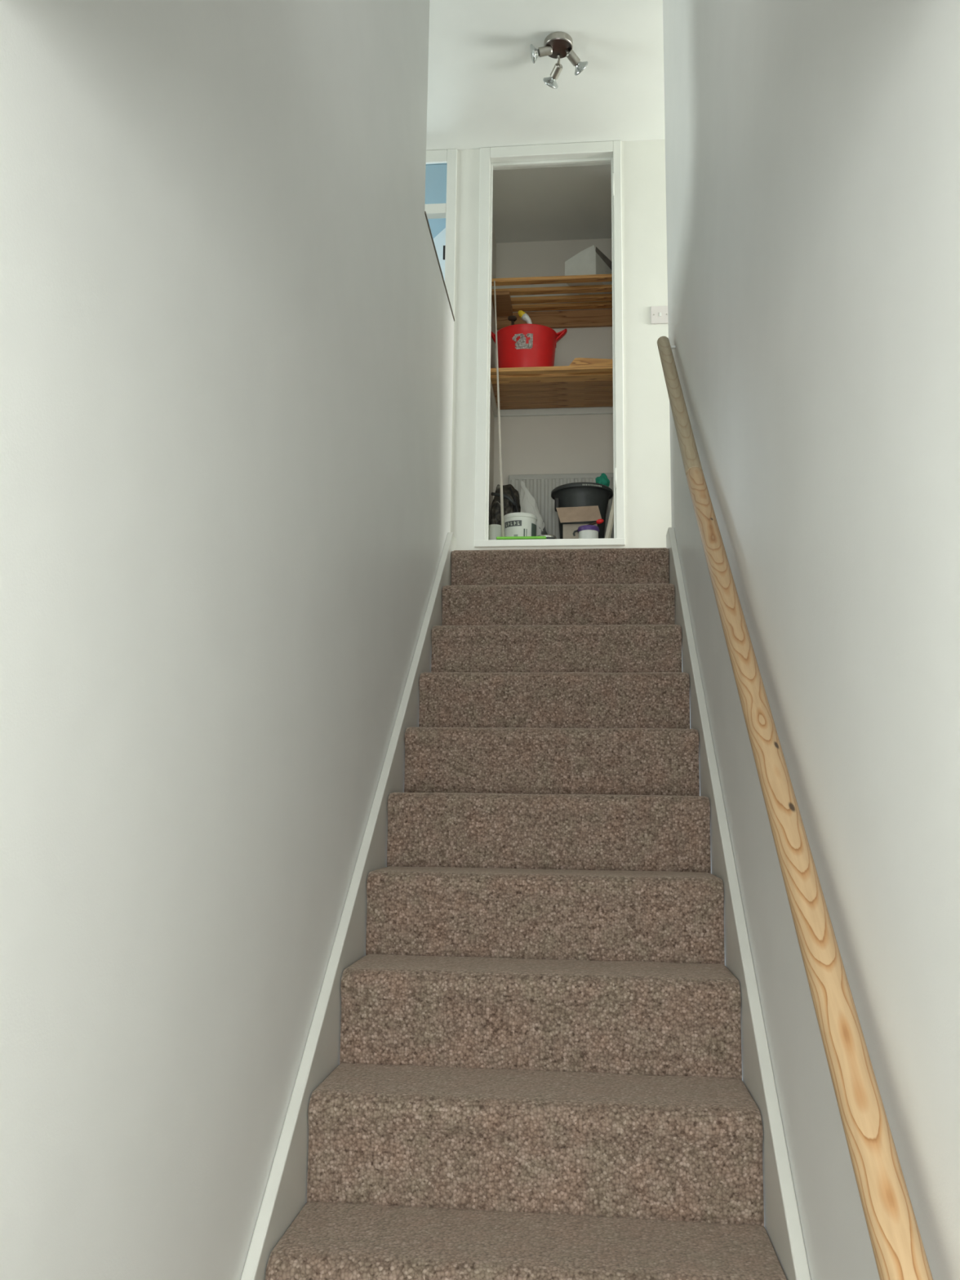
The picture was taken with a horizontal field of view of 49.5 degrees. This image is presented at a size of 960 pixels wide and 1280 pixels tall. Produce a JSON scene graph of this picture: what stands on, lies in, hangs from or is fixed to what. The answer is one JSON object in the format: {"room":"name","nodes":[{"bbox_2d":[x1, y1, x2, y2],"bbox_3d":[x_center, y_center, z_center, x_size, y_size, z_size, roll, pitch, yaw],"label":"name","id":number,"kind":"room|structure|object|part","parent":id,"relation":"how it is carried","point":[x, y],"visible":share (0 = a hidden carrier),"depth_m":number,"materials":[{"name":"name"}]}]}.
{"room":"home staircase","nodes":[
{"label":"home staircase","id":0,"kind":"room"},
{"bbox_2d":[0,0,453,1279],"bbox_3d":[-0.427,-0.649,1.495,0.098,4.980,5.125,0,-9,6],"label":"wall","id":1,"kind":"structure","parent":0,"point":[227,321],"depth_m":1.40,"materials":[{"name":"paint"}]},
{"bbox_2d":[424,211,454,321],"bbox_3d":[-0.193,-1.345,3.809,0.106,0.008,0.768,0,-9,6],"label":"trim","id":2,"kind":"structure","parent":1,"relation":"attached to","point":[424,211],"depth_m":3.74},
{"bbox_2d":[424,0,665,243],"bbox_3d":[0.106,-2.705,4.592,5.500,0.112,6.950,0,-9,6],"label":"ceiling","id":3,"kind":"structure","parent":0,"point":[486,89],"depth_m":4.97,"materials":[{"name":"paint"}]},
{"bbox_2d":[529,31,587,88],"bbox_3d":[0.331,-2.587,4.633,0.223,0.126,0.240,-8,-12,42],"label":"ceiling spotlight","id":4,"kind":"object","parent":3,"relation":"attached to","point":[557,45],"visible":1,"depth_m":4.61,"materials":[{"name":"silver metal"}]},
{"bbox_3d":[0.244,-2.590,4.601,0.047,0.075,0.076,0,-9,6],"label":"bulb","id":5,"kind":"part","parent":4,"relation":"part of","materials":[{"name":"clear glass"}]},
{"bbox_3d":[0.322,-2.539,4.746,0.068,0.069,0.059,0,-9,6],"label":"bulb","id":6,"kind":"part","parent":4,"relation":"part of","materials":[{"name":"clear glass"}]},
{"bbox_3d":[0.352,-2.596,4.667,0.013,0.027,0.058,0,-9,6],"label":"arm","id":7,"kind":"part","parent":4,"relation":"part of","materials":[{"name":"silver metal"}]},
{"bbox_3d":[0.452,-2.553,4.652,0.062,0.069,0.062,0,-9,6],"label":"bulb","id":8,"kind":"part","parent":4,"relation":"part of","materials":[{"name":"clear glass"}]},
{"bbox_2d":[488,220,613,524],"bbox_3d":[0.408,-1.334,5.680,0.830,2.260,0.870,0,-9,6],"label":"wall","id":9,"kind":"structure","parent":0,"point":[570,443],"depth_m":6.06,"materials":[{"name":"paint"}]},
{"bbox_2d":[490,364,613,417],"bbox_3d":[0.419,-1.378,5.785,0.728,0.058,0.554,0,-9,6],"label":"slatted shelf","id":10,"kind":"object","parent":9,"relation":"attached to","point":[589,387],"visible":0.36,"depth_m":5.78,"materials":[{"name":"orange wood"}]},
{"bbox_2d":[491,323,567,368],"bbox_3d":[0.255,-1.564,5.724,0.337,0.285,0.344,9,-12,-40],"label":"tub","id":11,"kind":"object","parent":10,"relation":"on","point":[519,345],"visible":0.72,"depth_m":5.59,"materials":[{"name":"plastic"}]},
{"bbox_3d":[0.078,-1.656,5.760,0.045,0.094,0.040,0,-9,6],"label":"handle","id":12,"kind":"part","parent":11,"relation":"part of","materials":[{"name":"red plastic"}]},
{"bbox_2d":[507,315,516,324],"bbox_3d":[0.178,-1.617,5.767,0.051,0.377,0.043,0,-9,6],"label":"paintbrush","id":13,"kind":"object","parent":11,"relation":"in","point":[513,318],"visible":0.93,"depth_m":5.78,"materials":[{"name":"black plastic"}]},
{"bbox_2d":[517,310,532,324],"bbox_3d":[0.267,-1.623,5.702,0.121,0.372,0.060,7,-11,-32],"label":"bottle","id":14,"kind":"object","parent":11,"relation":"in","point":[522,315],"visible":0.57,"depth_m":5.69,"materials":[{"name":"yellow plastic"}]},
{"bbox_3d":[0.267,-1.647,5.698,0.089,0.283,0.048,6,-10,-27],"label":"handle","id":15,"kind":"part","parent":14,"relation":"part of","materials":[{"name":"white plastic"}]},
{"bbox_3d":[0.443,-1.657,5.722,0.072,0.095,0.040,0,-9,6],"label":"handle","id":16,"kind":"part","parent":11,"relation":"part of","materials":[{"name":"red plastic"}]},
{"bbox_2d":[568,357,612,365],"bbox_3d":[0.616,-1.464,5.580,0.287,0.052,0.125,0,-9,6],"label":"wooden board","id":17,"kind":"object","parent":10,"relation":"on","point":[579,361],"visible":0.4,"depth_m":5.52,"materials":[{"name":"orange wood"}]},
{"bbox_2d":[491,274,612,330],"bbox_3d":[0.435,-1.927,5.957,0.728,0.123,0.389,0,-9,6],"label":"slatted shelf","id":18,"kind":"object","parent":9,"relation":"attached to","point":[506,304],"visible":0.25,"depth_m":6.03,"materials":[{"name":"orange wood"}]},
{"bbox_2d":[564,244,612,294],"bbox_3d":[0.629,-2.093,5.915,0.191,0.195,0.270,-5,-11,33],"label":"box","id":19,"kind":"object","parent":18,"relation":"on","point":[589,261],"visible":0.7,"depth_m":5.83,"materials":[{"name":"white cardboard"}]},
{"bbox_3d":[0.561,-2.107,5.826,0.178,0.192,0.004,-3,-10,20],"label":"panel","id":20,"kind":"part","parent":19,"relation":"part of","materials":[{"name":"white cardboard"}]},
{"bbox_3d":[0.622,-1.998,5.906,0.173,0.003,0.267,-5,-11,33],"label":"panel","id":21,"kind":"part","parent":19,"relation":"part of","materials":[{"name":"brown wood"}]},
{"bbox_3d":[0.705,-2.073,5.889,0.004,0.150,0.224,-5,-11,33],"label":"panel","id":22,"kind":"part","parent":19,"relation":"part of","materials":[{"name":"white cardboard"}]},
{"bbox_2d":[508,472,613,538],"bbox_3d":[0.467,-0.664,5.918,0.615,0.575,0.039,0,-9,6],"label":"radiator","id":23,"kind":"object","parent":9,"relation":"attached to","point":[540,486],"visible":0.29,"depth_m":5.93,"materials":[{"name":"metal"}]},
{"bbox_3d":[0.471,-0.932,5.962,0.615,0.032,0.038,0,-9,6],"label":"rail","id":24,"kind":"part","parent":23,"relation":"part of","materials":[{"name":"metal"}]},
{"bbox_2d":[450,139,671,550],"bbox_3d":[0.174,-1.341,5.211,5.300,2.404,0.100,0,-9,6],"label":"wall","id":25,"kind":"structure","parent":0,"point":[646,424],"depth_m":5.14,"materials":[{"name":"paint"}]},
{"bbox_2d":[433,227,445,280],"bbox_3d":[-0.370,-1.110,5.569,0.064,2.030,0.745,7,-11,-32],"label":"door","id":26,"kind":"structure","parent":25,"relation":"in","point":[439,240],"depth_m":5.46,"materials":[{"name":"paint"}]},
{"bbox_2d":[424,149,457,532],"bbox_3d":[-0.560,-1.339,5.280,0.866,2.403,0.112,0,-9,6],"label":"frame","id":27,"kind":"object","parent":25,"relation":"attached to","point":[447,211],"visible":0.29,"depth_m":5.33,"materials":[{"name":"white paint"}]},
{"bbox_2d":[474,140,625,547],"bbox_3d":[0.350,-1.485,5.206,0.723,2.114,0.120,0,-9,6],"label":"frame","id":28,"kind":"object","parent":25,"relation":"attached to","point":[600,153],"visible":0.95,"depth_m":5.19,"materials":[{"name":"white wood"}]},
{"bbox_3d":[0.336,-0.458,5.042,0.723,0.034,0.114,0,-9,6],"label":"sill","id":29,"kind":"part","parent":28,"relation":"part of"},
{"bbox_2d":[650,306,667,324],"bbox_3d":[0.886,-1.600,5.123,0.092,0.092,0.012,0,-9,6],"label":"light switch","id":30,"kind":"object","parent":25,"relation":"attached to","point":[659,314],"visible":0.85,"depth_m":5.12,"materials":[{"name":"plastic"}]},
{"bbox_2d":[662,0,959,1279],"bbox_3d":[0.519,-0.650,1.409,0.103,4.980,5.147,0,-9,6],"label":"wall","id":31,"kind":"structure","parent":0,"point":[812,147],"depth_m":1.32,"materials":[{"name":"paint"}]},
{"bbox_2d":[657,336,933,1279],"bbox_3d":[0.490,-0.009,1.929,0.061,2.799,3.454,0,-9,6],"label":"handrail","id":32,"kind":"object","parent":31,"relation":"attached to","point":[897,1245],"visible":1,"depth_m":1.26,"materials":[{"name":"brown wood"}]},
{"bbox_3d":[0.002,1.839,0.937,1.050,0.100,4.920,0,-9,6],"label":"floor","id":33,"kind":"structure","parent":0,"visible":0},
{"bbox_2d":[240,527,810,1279],"bbox_3d":[0.136,0.675,2.300,0.849,2.672,3.248,0,-9,6],"label":"staircase","id":34,"kind":"structure","parent":33,"relation":"on","point":[536,1047],"depth_m":2.11,"materials":[{"name":"brown carpet"}]},
{"bbox_3d":[0.391,-0.303,5.481,0.730,0.040,0.810,0,-9,6],"label":"floor","id":35,"kind":"structure","parent":0,"visible":0},
{"bbox_2d":[488,524,501,539],"bbox_3d":[0.074,-0.471,5.323,0.077,0.229,0.077,0,-9,6],"label":"pot","id":36,"kind":"object","parent":35,"relation":"on","point":[495,530],"visible":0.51,"depth_m":5.30,"materials":[{"name":"white plastic"}]},
{"bbox_3d":[0.075,-0.576,5.340,0.077,0.016,0.077,0,-9,6],"label":"lid","id":37,"kind":"part","parent":36,"relation":"part of","materials":[{"name":"white plastic"}]},
{"bbox_2d":[493,280,504,537],"bbox_3d":[0.100,-1.137,5.371,0.085,1.557,0.017,-3,-10,24],"label":"pole","id":38,"kind":"object","parent":35,"relation":"on","point":[496,344],"visible":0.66,"depth_m":5.36,"materials":[{"name":"white metal"}]},
{"bbox_2d":[489,484,520,524],"bbox_3d":[0.142,-0.590,5.678,0.173,0.541,0.241,0,-9,6],"label":"bag","id":39,"kind":"object","parent":35,"relation":"on","point":[510,495],"visible":0.4,"depth_m":5.62,"materials":[{"name":"plastic"}]},
{"bbox_2d":[503,512,537,536],"bbox_3d":[0.204,-0.495,5.349,0.179,0.287,0.179,0,-9,6],"label":"tub","id":40,"kind":"object","parent":35,"relation":"on","point":[516,524],"visible":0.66,"depth_m":5.29,"materials":[{"name":"white plastic"}]},
{"bbox_3d":[0.274,-0.485,5.309,0.012,0.215,0.057,-4,-10,28],"label":"label panel","id":41,"kind":"part","parent":40,"relation":"part of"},
{"bbox_2d":[496,536,546,539],"bbox_3d":[0.207,-0.442,5.172,0.247,0.126,0.094,0,-9,6],"label":"tray","id":42,"kind":"object","parent":35,"relation":"on","point":[502,537],"visible":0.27,"depth_m":5.14,"materials":[{"name":"plastic"}]},
{"bbox_2d":[520,480,547,536],"bbox_3d":[0.309,-0.589,5.493,0.208,0.526,0.088,0,-9,6],"label":"plastic sack","id":43,"kind":"object","parent":35,"relation":"on","point":[528,504],"visible":0.38,"depth_m":5.50,"materials":[{"name":"white plastic"}]},
{"bbox_2d":[537,534,556,538],"bbox_3d":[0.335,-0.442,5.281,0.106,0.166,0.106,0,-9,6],"label":"lid","id":44,"kind":"object","parent":35,"relation":"on","point":[548,536],"visible":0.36,"depth_m":5.25,"materials":[{"name":"grey plastic"}]},
{"bbox_2d":[555,505,601,538],"bbox_3d":[0.512,-0.516,5.384,0.236,0.352,0.126,0,-9,6],"label":"cardboard box","id":45,"kind":"object","parent":35,"relation":"on","point":[581,513],"visible":0.32,"depth_m":5.37,"materials":[{"name":"brown cardboard"}]},
{"bbox_2d":[551,482,613,538],"bbox_3d":[0.556,-0.558,5.678,0.340,0.527,0.343,0,-9,6],"label":"plastic tub","id":46,"kind":"object","parent":35,"relation":"on","point":[574,494],"visible":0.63,"depth_m":5.59,"materials":[{"name":"black plastic"}]},
{"bbox_2d":[595,472,609,487],"bbox_3d":[0.673,-0.864,5.718,0.079,0.107,0.071,0,-9,6],"label":"cloth","id":47,"kind":"object","parent":46,"relation":"on","point":[602,479],"visible":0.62,"depth_m":5.70,"materials":[{"name":"green fabric"}]},
{"bbox_2d":[573,524,599,538],"bbox_3d":[0.534,-0.466,5.244,0.134,0.208,0.110,0,-9,6],"label":"tin","id":48,"kind":"object","parent":35,"relation":"on","point":[585,531],"visible":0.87,"depth_m":5.21,"materials":[{"name":"white plastic"}]},
{"bbox_3d":[0.547,-0.556,5.257,0.110,0.026,0.110,0,-9,6],"label":"lid","id":49,"kind":"part","parent":48,"relation":"part of","materials":[{"name":"purple plastic"}]},
{"bbox_2d":[587,519,604,524],"bbox_3d":[0.577,-0.592,5.255,0.094,0.036,0.024,-2,-10,14],"label":"brush","id":50,"kind":"object","parent":48,"relation":"on","point":[598,521],"visible":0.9,"depth_m":5.24,"materials":[{"name":"red plastic"}]},
{"bbox_2d":[604,497,613,537],"bbox_3d":[0.666,-0.620,5.263,0.022,0.522,0.194,-7,-12,41],"label":"batten","id":51,"kind":"object","parent":35,"relation":"on","point":[611,521],"visible":0.29,"depth_m":5.24,"materials":[{"name":"beige wood"}]}
]}

